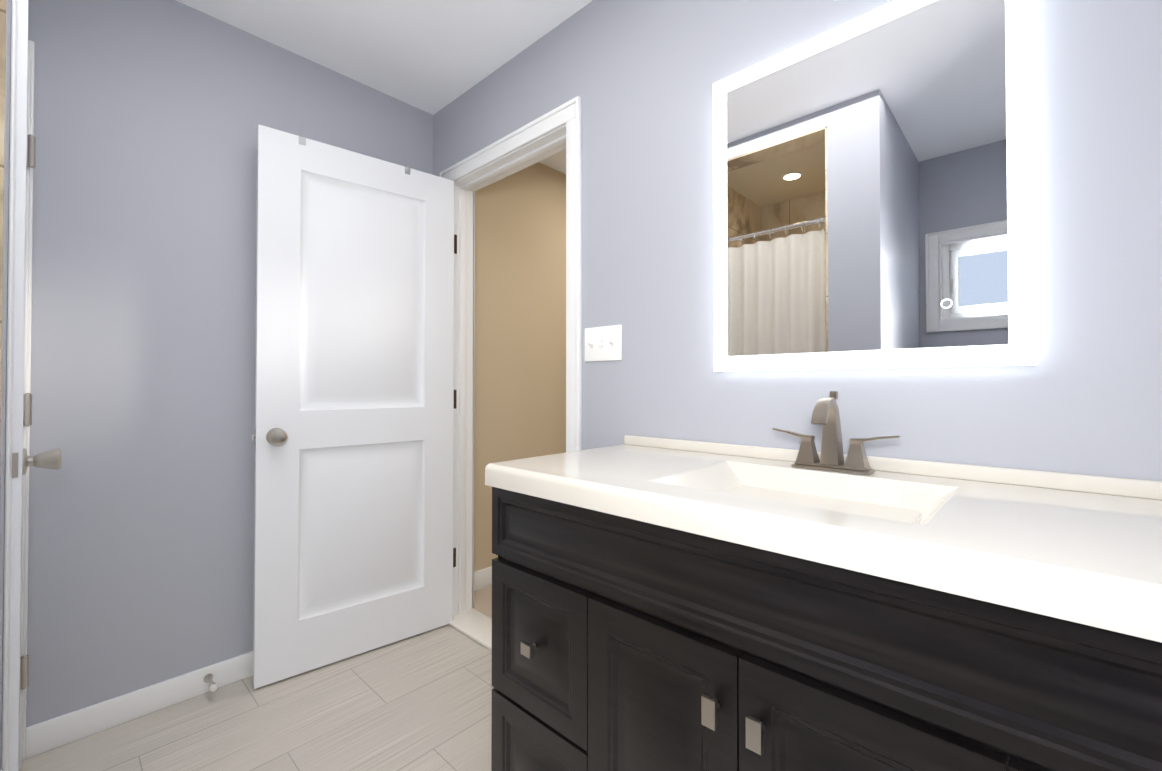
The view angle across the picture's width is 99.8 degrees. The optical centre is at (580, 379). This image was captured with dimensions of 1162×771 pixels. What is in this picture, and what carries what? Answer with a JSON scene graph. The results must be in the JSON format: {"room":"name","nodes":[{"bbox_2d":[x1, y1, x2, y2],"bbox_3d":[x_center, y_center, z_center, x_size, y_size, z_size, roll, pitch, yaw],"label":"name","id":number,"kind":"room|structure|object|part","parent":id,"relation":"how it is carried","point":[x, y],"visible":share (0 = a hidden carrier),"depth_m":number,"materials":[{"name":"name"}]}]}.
{"room":"bathroom","nodes":[
{"label":"bathroom","id":0,"kind":"room"},
{"bbox_2d":[0,0,10,770],"bbox_3d":[-1.236,-0.112,0.974,0.160,2.438,0.120,-1,-1,43],"label":"wall","id":1,"kind":"structure","parent":0,"point":[5,256],"depth_m":1.00,"materials":[{"name":"grey paint"}]},
{"bbox_2d":[1,0,34,770],"bbox_3d":[-1.425,0.052,1.244,0.593,2.118,0.020,-1,-1,43],"label":"trim","id":2,"kind":"structure","parent":1,"relation":"attached to","point":[9,398],"depth_m":1.07,"materials":[{"name":"white wood"}]},
{"bbox_2d":[8,0,61,770],"bbox_3d":[-1.445,0.086,1.238,0.470,2.030,0.160,-1,-1,40],"label":"closet door leaf","id":3,"kind":"structure","parent":1,"relation":"in","point":[22,461],"depth_m":1.10,"materials":[{"name":"white wood"}]},
{"bbox_2d":[18,624,493,770],"bbox_3d":[-0.658,1.129,0.655,2.740,0.050,2.450,-1,-1,43],"label":"floor","id":4,"kind":"structure","parent":0,"point":[421,701],"depth_m":1.58,"materials":[{"name":"tile"}]},
{"bbox_2d":[485,391,1161,770],"bbox_3d":[0.418,0.566,0.941,1.264,1.083,0.569,-1,-1,43],"label":"bathroom vanity","id":5,"kind":"object","parent":4,"relation":"on","point":[687,605],"visible":1,"depth_m":0.74,"materials":[{"name":"brown wood"}]},
{"bbox_3d":[-0.095,0.873,1.078,0.310,0.258,0.019,-1,-1,43],"label":"drawer","id":6,"kind":"part","parent":5,"relation":"part of","materials":[{"name":"brown wood"}]},
{"bbox_3d":[-0.095,0.584,1.081,0.310,0.303,0.019,-1,-1,43],"label":"drawer","id":7,"kind":"part","parent":5,"relation":"part of","materials":[{"name":"brown wood"}]},
{"bbox_3d":[0.134,0.715,0.865,0.310,0.570,0.019,-1,-1,43],"label":"door","id":8,"kind":"part","parent":5,"relation":"part of","materials":[{"name":"brown wood"}]},
{"bbox_2d":[485,435,1161,642],"bbox_3d":[0.421,0.235,0.949,1.264,0.130,0.558,-1,-1,43],"label":"countertop","id":9,"kind":"structure","parent":5,"relation":"on","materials":[{"name":"white stone"}]},
{"bbox_2d":[772,391,899,474],"bbox_3d":[0.543,0.114,1.080,0.263,0.176,0.119,-1,-1,43],"label":"faucet","id":10,"kind":"object","parent":9,"relation":"on","point":[826,411],"depth_m":1.09,"materials":[{"name":"silver metal"}]},
{"bbox_3d":[0.363,0.712,0.651,0.310,0.570,0.019,-1,-1,43],"label":"door","id":11,"kind":"part","parent":5,"relation":"part of","materials":[{"name":"brown wood"}]},
{"bbox_3d":[0.592,0.576,0.439,0.310,0.303,0.019,-1,-1,43],"label":"drawer","id":12,"kind":"part","parent":5,"relation":"part of","materials":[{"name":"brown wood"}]},
{"bbox_2d":[26,0,565,726],"bbox_3d":[-0.590,-0.092,2.660,0.120,2.438,5.450,-1,-1,43],"label":"wall","id":13,"kind":"structure","parent":0,"point":[150,116],"depth_m":1.69,"materials":[{"name":"grey paint"}]},
{"bbox_2d":[26,651,252,758],"bbox_3d":[-1.187,1.073,1.912,0.012,0.090,1.338,-1,-1,43],"label":"baseboard","id":14,"kind":"structure","parent":13,"relation":"attached to","point":[54,733],"depth_m":1.60,"materials":[{"name":"white wood"}]},
{"bbox_2d":[203,673,217,691],"bbox_3d":[-1.297,1.064,1.716,0.094,0.028,0.028,-1,-1,43],"label":"door stop","id":15,"kind":"object","parent":14,"relation":"attached to","point":[212,686],"visible":1,"depth_m":1.71,"materials":[{"name":"silver metal"}]},
{"bbox_2d":[252,124,456,688],"bbox_3d":[-0.878,0.093,2.030,0.810,2.034,0.172,1,-1,-40],"label":"door leaf","id":16,"kind":"structure","parent":13,"relation":"in","point":[352,438],"depth_m":1.97,"materials":[{"name":"white wood"}]},
{"bbox_2d":[474,566,491,590],"bbox_3d":[0.367,1.075,3.572,0.014,0.100,2.790,-1,-1,43],"label":"baseboard","id":17,"kind":"structure","parent":13,"relation":"attached to","point":[482,578],"depth_m":2.61,"materials":[{"name":"white wood"}]},
{"bbox_2d":[440,96,581,615],"bbox_3d":[-0.291,0.061,2.083,0.919,2.118,0.160,-1,-1,43],"label":"door frame","id":18,"kind":"structure","parent":13,"relation":"attached to","point":[531,153],"depth_m":2.21,"materials":[{"name":"white wood"}]},
{"bbox_2d":[176,0,592,173],"bbox_3d":[0.366,-1.346,1.779,2.740,0.050,5.450,-1,-1,43],"label":"ceiling","id":19,"kind":"structure","parent":0,"point":[432,57],"depth_m":1.87,"materials":[{"name":"white paint"}]},
{"bbox_2d":[433,103,449,176],"bbox_3d":[-0.638,-0.095,2.410,0.152,2.438,0.120,-1,-1,43],"label":"wall","id":20,"kind":"structure","parent":0,"point":[441,140],"depth_m":2.38,"materials":[{"name":"grey paint"}]},
{"bbox_2d":[472,585,491,618],"bbox_3d":[0.872,1.150,3.038,1.720,0.062,2.880,-1,-1,43],"label":"floor","id":21,"kind":"structure","parent":0,"point":[483,601],"depth_m":2.46,"materials":[{"name":"beige"}]},
{"bbox_2d":[450,16,570,166],"bbox_3d":[-0.288,-1.131,2.095,0.805,0.373,0.120,-1,-1,43],"label":"wall","id":22,"kind":"structure","parent":0,"point":[530,83],"depth_m":2.00,"materials":[{"name":"grey paint"}]},
{"bbox_2d":[571,0,1161,480],"bbox_3d":[0.600,-0.109,1.227,1.663,2.438,0.157,-1,-1,43],"label":"wall","id":23,"kind":"structure","parent":0,"point":[1085,396],"depth_m":1.08,"materials":[{"name":"grey paint"}]},
{"bbox_2d":[585,325,621,361],"bbox_3d":[0.068,-0.122,1.653,0.164,0.117,0.022,-1,-1,43],"label":"light switch","id":24,"kind":"object","parent":23,"relation":"attached to","point":[603,343],"visible":1,"depth_m":1.65,"materials":[{"name":"white plastic"}]},
{"bbox_3d":[0.612,-0.421,1.136,0.648,0.793,0.035,-1,-1,43],"label":"led mirror","id":25,"kind":"part","parent":23,"relation":"part of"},
{"bbox_3d":[-0.153,1.144,1.942,1.720,0.050,0.120,-1,-1,43],"label":"floor","id":26,"kind":"structure","parent":0,"visible":0},
{"bbox_2d":[448,609,491,650],"bbox_3d":[-0.300,1.111,2.057,0.765,0.017,0.155,-1,-1,43],"label":"door threshold sill","id":27,"kind":"structure","parent":26,"relation":"on","point":[474,625],"depth_m":2.20,"materials":[{"name":"white stone"}]},
{"bbox_3d":[-1.553,-0.116,0.591,0.100,2.438,0.872,-1,-1,43],"label":"wall","id":28,"kind":"structure","parent":0,"visible":0},
{"bbox_2d":[0,0,5,441],"bbox_3d":[-1.472,-0.072,0.596,0.010,2.350,0.991,-1,-1,43],"label":"shower wall tile","id":29,"kind":"structure","parent":28,"relation":"attached to","point":[2,61],"depth_m":0.96,"materials":[{"name":"stone"}]}
]}

